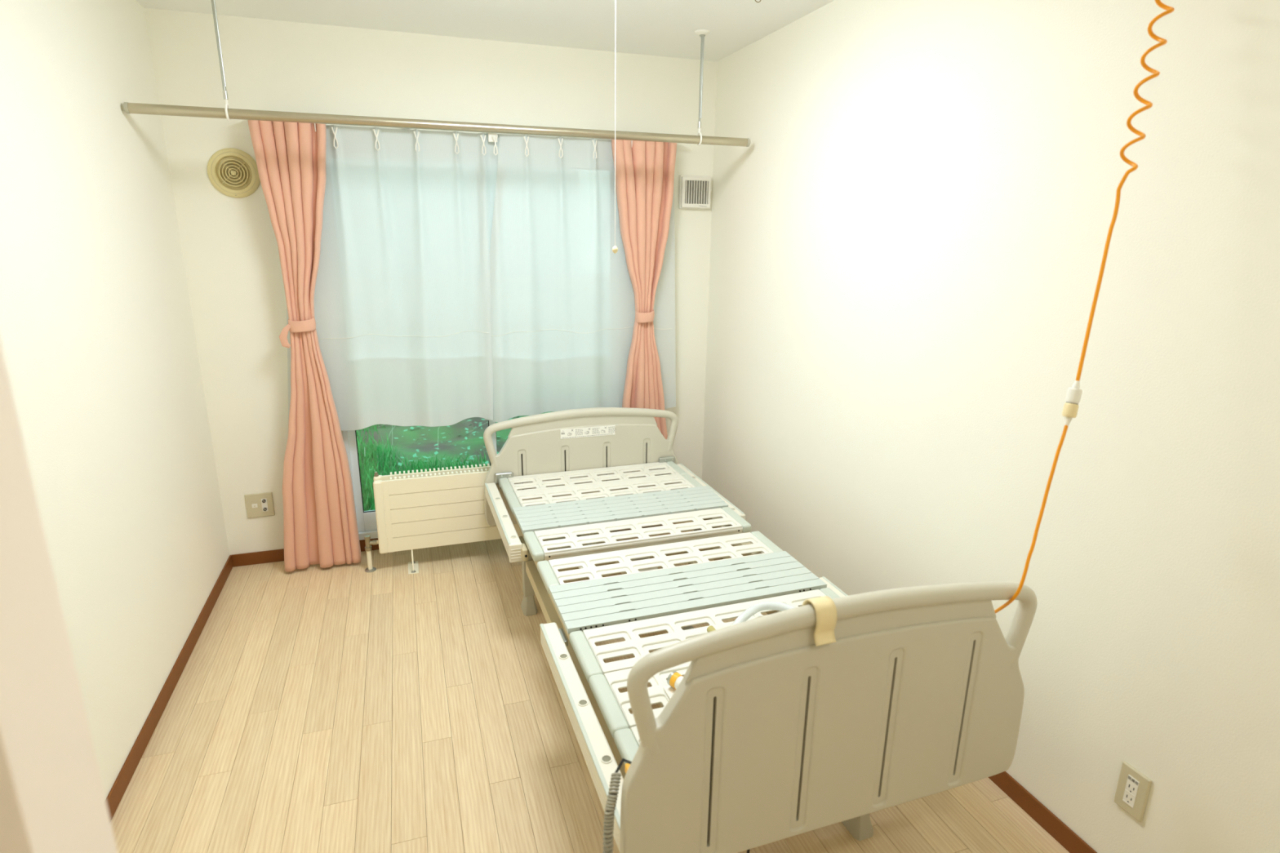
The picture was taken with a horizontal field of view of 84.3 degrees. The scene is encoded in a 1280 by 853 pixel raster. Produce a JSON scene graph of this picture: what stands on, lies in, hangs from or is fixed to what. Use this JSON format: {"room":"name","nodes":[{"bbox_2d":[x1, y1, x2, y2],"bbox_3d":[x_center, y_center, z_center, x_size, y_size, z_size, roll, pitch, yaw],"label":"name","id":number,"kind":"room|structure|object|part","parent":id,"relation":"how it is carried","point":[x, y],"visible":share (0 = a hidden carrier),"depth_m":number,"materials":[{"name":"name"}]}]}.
{"room":"care facility","nodes":[
{"label":"care facility","id":0,"kind":"room"},
{"bbox_2d":[0,0,229,799],"bbox_3d":[-1.313,0.084,1.055,0.120,2.500,4.640,-4,16,-18],"label":"wall","id":1,"kind":"structure","parent":0,"point":[98,337],"depth_m":2.13,"materials":[{"name":"white paint"}]},
{"bbox_2d":[106,555,232,821],"bbox_3d":[-1.504,1.014,2.071,0.008,0.062,2.897,-4,16,-18],"label":"baseboard","id":2,"kind":"structure","parent":1,"relation":"attached to","point":[125,775],"depth_m":2.37,"materials":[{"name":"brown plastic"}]},
{"bbox_2d":[144,8,716,555],"bbox_3d":[-0.810,-0.587,3.516,2.450,2.500,0.120,-4,16,-18],"label":"wall","id":3,"kind":"structure","parent":0,"point":[229,244],"depth_m":3.17,"materials":[{"name":"white paint"}]},
{"bbox_2d":[207,147,260,198],"bbox_3d":[-1.717,-1.072,2.987,0.200,0.200,0.026,-4,16,-18],"label":"air vent","id":4,"kind":"object","parent":3,"relation":"in","point":[232,171],"visible":0.99,"depth_m":2.99,"materials":[{"name":"beige plastic"}]},
{"bbox_2d":[244,492,275,518],"bbox_3d":[-1.811,0.376,3.364,0.117,0.119,0.016,-4,16,-18],"label":"wall socket plate","id":5,"kind":"object","parent":3,"relation":"attached to","point":[259,504],"visible":1,"depth_m":3.36,"materials":[{"name":"beige plastic"}]},
{"bbox_2d":[231,537,378,567],"bbox_3d":[-0.803,0.556,3.768,2.434,0.062,0.008,-4,16,-18],"label":"baseboard","id":6,"kind":"structure","parent":3,"relation":"attached to","point":[277,555],"depth_m":3.43,"materials":[{"name":"brown wood"}]},
{"bbox_2d":[342,128,575,540],"bbox_3d":[-0.736,-0.423,3.505,1.900,1.960,0.250,-4,16,-18],"label":"window","id":7,"kind":"structure","parent":3,"relation":"in","point":[366,520],"depth_m":3.51,"materials":[{"name":"white plastic"}]},
{"bbox_2d":[248,120,361,572],"bbox_3d":[-1.494,-0.293,3.140,0.371,1.984,0.078,-5,16,-21],"label":"curtain","id":8,"kind":"object","parent":7,"relation":"hanging from","point":[320,524],"visible":0.99,"depth_m":3.15,"materials":[{"name":"fabric"}]},
{"bbox_3d":[-0.771,-0.404,3.568,1.420,1.890,0.122,-4,16,-18],"label":"frame","id":9,"kind":"part","parent":7,"relation":"part of","materials":[{"name":"white plastic"}]},
{"bbox_2d":[286,124,499,431],"bbox_3d":[-1.111,-0.644,3.249,1.063,1.356,0.046,-4,16,-18],"label":"sheer curtain","id":10,"kind":"object","parent":7,"relation":"hanging from","point":[402,317],"visible":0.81,"depth_m":3.25,"materials":[{"name":"fabric"}]},
{"bbox_3d":[-0.708,-1.323,3.203,1.900,0.063,0.140,-4,16,-18],"label":"curtain rail","id":11,"kind":"part","parent":7,"relation":"part of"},
{"bbox_2d":[484,133,675,422],"bbox_3d":[-0.280,-0.709,3.508,1.023,1.350,0.057,-4,16,-18],"label":"sheer curtain","id":12,"kind":"object","parent":7,"relation":"hanging from","point":[562,304],"visible":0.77,"depth_m":3.47,"materials":[{"name":"fabric"}]},
{"bbox_2d":[611,139,676,530],"bbox_3d":[0.030,-0.412,3.637,0.361,1.984,0.076,-4,16,-18],"label":"curtain","id":13,"kind":"object","parent":7,"relation":"hanging from","point":[645,170],"visible":0.72,"depth_m":3.48,"materials":[{"name":"fabric"}]},
{"bbox_2d":[678,174,711,209],"bbox_3d":[0.286,-1.206,3.639,0.172,0.164,0.034,-4,16,-18],"label":"air vent","id":14,"kind":"object","parent":3,"relation":"in","point":[695,191],"visible":1,"depth_m":3.63,"materials":[{"name":"white plastic"}]},
{"bbox_2d":[136,0,834,61],"bbox_3d":[-0.080,-1.216,1.119,2.690,0.100,4.640,-4,16,-18],"label":"ceiling","id":15,"kind":"structure","parent":0,"point":[660,28],"depth_m":2.84,"materials":[{"name":"paint"}]},
{"bbox_2d":[211,0,230,120],"bbox_3d":[-1.482,-1.323,2.492,0.066,0.454,0.066,-4,16,-18],"label":"hanger","id":16,"kind":"object","parent":15,"relation":"hanging from","point":[213,2],"visible":0.86,"depth_m":2.49,"materials":[{"name":"white metal"}]},
{"bbox_3d":[-1.480,-1.358,2.482,0.014,0.350,0.011,2,15,4],"label":"rod","id":17,"kind":"part","parent":16,"relation":"part of","materials":[{"name":"silver metal"}]},
{"bbox_2d":[122,102,751,146],"bbox_3d":[-0.647,-1.193,2.818,2.405,0.036,0.036,-4,16,-18],"label":"pole","id":18,"kind":"object","parent":16,"relation":"hanging from","point":[129,108],"visible":1,"depth_m":2.73,"materials":[{"name":"beige metal"}]},
{"bbox_2d":[694,29,710,146],"bbox_3d":[0.263,-1.458,3.059,0.066,0.454,0.066,-4,16,-18],"label":"hanger","id":19,"kind":"object","parent":15,"relation":"hanging from","point":[701,33],"visible":0.91,"depth_m":3.04,"materials":[{"name":"white metal"}]},
{"bbox_3d":[0.265,-1.494,3.049,0.014,0.350,0.011,2,15,4],"label":"rod","id":20,"kind":"part","parent":19,"relation":"part of","materials":[{"name":"silver metal"}]},
{"bbox_2d":[994,0,1174,613],"bbox_3d":[0.949,-0.352,1.499,0.369,1.743,0.140,-9,18,-32],"label":"cord","id":21,"kind":"object","parent":15,"relation":"hanging from","point":[1070,409],"visible":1,"depth_m":1.46,"materials":[{"name":"orange plastic"}]},
{"bbox_3d":[0.825,0.248,1.584,0.103,0.537,0.131,-12,20,-39],"label":"cord","id":22,"kind":"part","parent":21,"relation":"part of","materials":[{"name":"orange plastic"}]},
{"bbox_2d":[1065,387,1082,404],"bbox_3d":[0.915,-0.065,1.490,0.031,0.035,0.029,-4,16,-18],"label":"connector","id":23,"kind":"object","parent":21,"relation":"attached to","point":[1073,395],"depth_m":1.48,"materials":[{"name":"white plastic"}]},
{"bbox_3d":[1.008,-0.653,1.416,0.038,1.118,0.237,14,21,41],"label":"cord","id":24,"kind":"part","parent":21,"relation":"part of","materials":[{"name":"orange plastic"}]},
{"bbox_3d":[-0.232,-1.317,1.870,0.524,0.106,0.524,-4,16,-18],"label":"ceiling lamp","id":25,"kind":"object","parent":15,"relation":"attached to","visible":0},
{"bbox_2d":[612,0,617,253],"bbox_3d":[-0.071,-0.912,2.028,0.017,0.807,0.017,-4,16,-18],"label":"pull cord","id":26,"kind":"object","parent":25,"relation":"hanging from","point":[615,249],"visible":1,"depth_m":2.06,"materials":[{"name":"white fabric"}]},
{"bbox_3d":[-0.075,-0.534,2.133,0.017,0.022,0.017,-4,16,-18],"label":"knob","id":27,"kind":"part","parent":26,"relation":"part of","materials":[{"name":"beige plastic"}]},
{"bbox_3d":[-0.070,-0.922,2.026,0.002,0.787,0.002,-4,16,-18],"label":"cord","id":28,"kind":"part","parent":26,"relation":"part of","materials":[{"name":"white fabric"}]},
{"bbox_2d":[111,519,1069,852],"bbox_3d":[-0.109,1.175,1.778,2.450,0.060,4.400,-4,16,-18],"label":"floor","id":29,"kind":"structure","parent":0,"point":[345,708],"depth_m":2.26,"materials":[{"name":"brown wood"}]},
{"bbox_2d":[364,463,596,574],"bbox_3d":[-0.715,0.418,3.492,1.251,0.476,0.172,-4,16,-18],"label":"panel radiator","id":30,"kind":"object","parent":29,"relation":"on","point":[416,510],"visible":0.54,"depth_m":3.36,"materials":[{"name":"beige metal"}]},
{"bbox_3d":[-1.094,0.681,3.410,0.048,0.003,0.130,-4,16,-18],"label":"stand plate","id":31,"kind":"part","parent":30,"relation":"part of","materials":[{"name":"white metal"}]},
{"bbox_2d":[483,407,1037,852],"bbox_3d":[0.085,0.489,2.524,1.002,0.871,2.190,-5,16,-19],"label":"hospital bed","id":32,"kind":"object","parent":29,"relation":"on","point":[767,734],"visible":1,"depth_m":1.59,"materials":[{"name":"grey plastic"}]},
{"bbox_3d":[-0.592,0.388,3.020,0.051,0.068,0.709,-5,16,-19],"label":"rail","id":33,"kind":"part","parent":32,"relation":"part of","materials":[{"name":"beige paint"}]},
{"bbox_3d":[-0.475,0.621,2.995,0.043,0.199,0.051,-5,16,-19],"label":"leg","id":34,"kind":"part","parent":32,"relation":"part of","materials":[{"name":"beige plastic"}]},
{"bbox_3d":[-0.268,0.035,3.450,0.977,0.256,0.043,-5,16,-19],"label":"grip rail","id":35,"kind":"part","parent":32,"relation":"part of","materials":[{"name":"grey plastic"}]},
{"bbox_3d":[-0.270,0.191,3.493,0.997,0.526,0.033,-5,16,-19],"label":"headboard","id":36,"kind":"part","parent":32,"relation":"part of","materials":[{"name":"grey plastic"}]},
{"bbox_3d":[-0.148,0.732,1.788,0.051,0.068,0.812,-5,16,-19],"label":"rail","id":37,"kind":"part","parent":32,"relation":"part of","materials":[{"name":"white metal"}]},
{"bbox_2d":[562,426,615,438],"bbox_3d":[-0.246,0.026,3.435,0.272,0.040,0.001,-5,16,-19],"label":"label","id":38,"kind":"object","parent":32,"relation":"attached to","point":[605,427],"depth_m":3.44,"materials":[{"name":"white paper"}]},
{"bbox_3d":[-0.217,0.240,3.389,0.802,0.010,0.205,-5,16,-19],"label":"deck panel","id":39,"kind":"part","parent":32,"relation":"part of","materials":[{"name":"white plastic"}]},
{"bbox_3d":[-0.150,0.292,3.204,0.802,0.010,0.196,-5,16,-19],"label":"deck panel","id":40,"kind":"part","parent":32,"relation":"part of","materials":[{"name":"white plastic"}]},
{"bbox_2d":[602,758,631,852],"bbox_3d":[-0.035,0.834,1.463,0.032,0.332,0.201,6,16,20],"label":"cord","id":41,"kind":"object","parent":32,"relation":"hanging from","point":[610,808],"visible":0.99,"depth_m":1.37,"materials":[{"name":"beige plastic"}]},
{"bbox_3d":[-0.020,0.716,1.467,0.009,0.107,0.129,10,18,30],"label":"straight cord","id":42,"kind":"part","parent":41,"relation":"part of","materials":[{"name":"black plastic"}]},
{"bbox_3d":[-0.021,0.751,1.536,0.016,0.022,0.033,-5,16,-19],"label":"release lever","id":43,"kind":"part","parent":32,"relation":"part of","materials":[{"name":"orange plastic"}]},
{"bbox_3d":[0.395,0.714,1.693,0.802,0.010,0.233,-5,16,-19],"label":"deck panel","id":44,"kind":"part","parent":32,"relation":"part of","materials":[{"name":"white plastic"}]},
{"bbox_3d":[0.010,0.587,2.791,0.117,0.073,0.361,-5,16,-19],"label":"motor","id":45,"kind":"part","parent":32,"relation":"part of","materials":[{"name":"beige paint"}]},
{"bbox_3d":[-0.001,0.420,2.793,0.802,0.035,0.205,-5,16,-19],"label":"deck panel","id":46,"kind":"part","parent":32,"relation":"part of","materials":[{"name":"white plastic"}]},
{"bbox_3d":[0.319,0.668,1.905,0.802,0.035,0.220,-5,16,-19],"label":"deck panel","id":47,"kind":"part","parent":32,"relation":"part of","materials":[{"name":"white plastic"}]},
{"bbox_3d":[0.084,0.473,2.555,0.802,0.010,0.191,-5,16,-19],"label":"deck panel","id":48,"kind":"part","parent":32,"relation":"part of","materials":[{"name":"white plastic"}]},
{"bbox_3d":[0.214,0.553,2.822,0.031,0.156,0.563,-5,16,-19],"label":"lift arm","id":49,"kind":"part","parent":32,"relation":"part of","materials":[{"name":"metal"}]},
{"bbox_3d":[0.246,0.612,2.107,0.802,0.035,0.219,-5,16,-19],"label":"deck panel","id":50,"kind":"part","parent":32,"relation":"part of","materials":[{"name":"white plastic"}]},
{"bbox_3d":[0.307,0.315,3.324,0.045,0.068,0.709,-5,16,-19],"label":"rail","id":51,"kind":"part","parent":32,"relation":"part of","materials":[{"name":"beige paint"}]},
{"bbox_2d":[663,601,795,699],"bbox_3d":[0.350,0.634,1.870,0.788,0.046,0.566,-4,16,-18],"label":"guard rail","id":52,"kind":"object","parent":32,"relation":"on","point":[674,678],"visible":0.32,"depth_m":2.08,"materials":[{"name":"white plastic"}]},
{"bbox_2d":[802,595,836,646],"bbox_3d":[0.358,0.383,1.410,0.046,0.082,0.064,-4,16,-18],"label":"strap","id":53,"kind":"object","parent":32,"relation":"attached to","point":[824,606],"visible":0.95,"depth_m":1.39,"materials":[{"name":"beige plastic"}]},
{"bbox_3d":[0.436,0.622,1.508,0.997,0.526,0.033,-5,16,-19],"label":"footboard","id":54,"kind":"part","parent":32,"relation":"part of","materials":[{"name":"grey plastic"}]},
{"bbox_3d":[0.438,0.466,1.465,0.977,0.256,0.043,-5,16,-19],"label":"grip rail","id":55,"kind":"part","parent":32,"relation":"part of","materials":[{"name":"grey plastic"}]},
{"bbox_3d":[0.751,0.659,2.092,0.045,0.068,0.812,-5,16,-19],"label":"rail","id":56,"kind":"part","parent":32,"relation":"part of","materials":[{"name":"beige paint"}]},
{"bbox_2d":[702,0,1279,852],"bbox_3d":[1.124,-0.105,1.847,0.120,2.500,4.640,-4,16,-18],"label":"wall","id":57,"kind":"structure","parent":0,"point":[908,235],"depth_m":1.84,"materials":[{"name":"white paint"}]},
{"bbox_2d":[987,771,1097,852],"bbox_3d":[1.050,1.027,2.138,0.008,0.062,4.400,-4,16,-18],"label":"baseboard","id":58,"kind":"structure","parent":57,"relation":"attached to","point":[1046,820],"depth_m":1.95,"materials":[{"name":"brown wood"}]},
{"bbox_2d":[1113,761,1151,822],"bbox_3d":[1.181,0.876,1.695,0.011,0.120,0.070,-4,16,-18],"label":"power outlet","id":59,"kind":"object","parent":57,"relation":"attached to","point":[1133,788],"visible":1,"depth_m":1.69,"materials":[{"name":"beige plastic"}]},
{"bbox_3d":[-0.749,0.252,0.470,0.565,2.400,0.112,-4,16,-18],"label":"wall","id":60,"kind":"structure","parent":0,"visible":0},
{"bbox_2d":[0,341,117,852],"bbox_3d":[-0.479,0.232,0.557,0.021,2.399,0.120,-4,16,-18],"label":"trim","id":61,"kind":"structure","parent":60,"relation":"attached to","point":[52,797],"depth_m":0.55,"materials":[{"name":"paint"}]},
{"label":"outside","id":62,"kind":"structure","parent":0,"visible":0},
{"bbox_2d":[356,412,546,511],"bbox_3d":[-1.187,-0.013,5.702,8.000,0.579,3.800,-4,16,-18],"label":"ground","id":63,"kind":"structure","parent":62,"point":[457,431],"depth_m":5.47,"materials":[{"name":"plant"}]},
{"bbox_2d":[355,422,487,475],"bbox_3d":[-1.224,0.043,5.446,2.344,0.391,2.191,-4,16,-18],"label":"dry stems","id":64,"kind":"object","parent":63,"relation":"on","point":[486,422],"visible":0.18,"depth_m":5.28,"materials":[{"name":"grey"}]},
{"bbox_2d":[355,411,553,511],"bbox_3d":[-1.183,0.056,5.372,2.564,0.551,2.905,-4,16,-18],"label":"meadow grass","id":65,"kind":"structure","parent":63,"relation":"on","point":[369,481],"depth_m":4.82,"materials":[{"name":"green plant"}]},
{"bbox_2d":[394,411,550,466],"bbox_3d":[-0.781,-0.026,5.702,2.662,0.502,2.074,-4,16,-18],"label":"weeds","id":66,"kind":"object","parent":63,"relation":"on","point":[411,428],"visible":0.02,"depth_m":5.30,"materials":[{"name":"green plant"}]}
]}

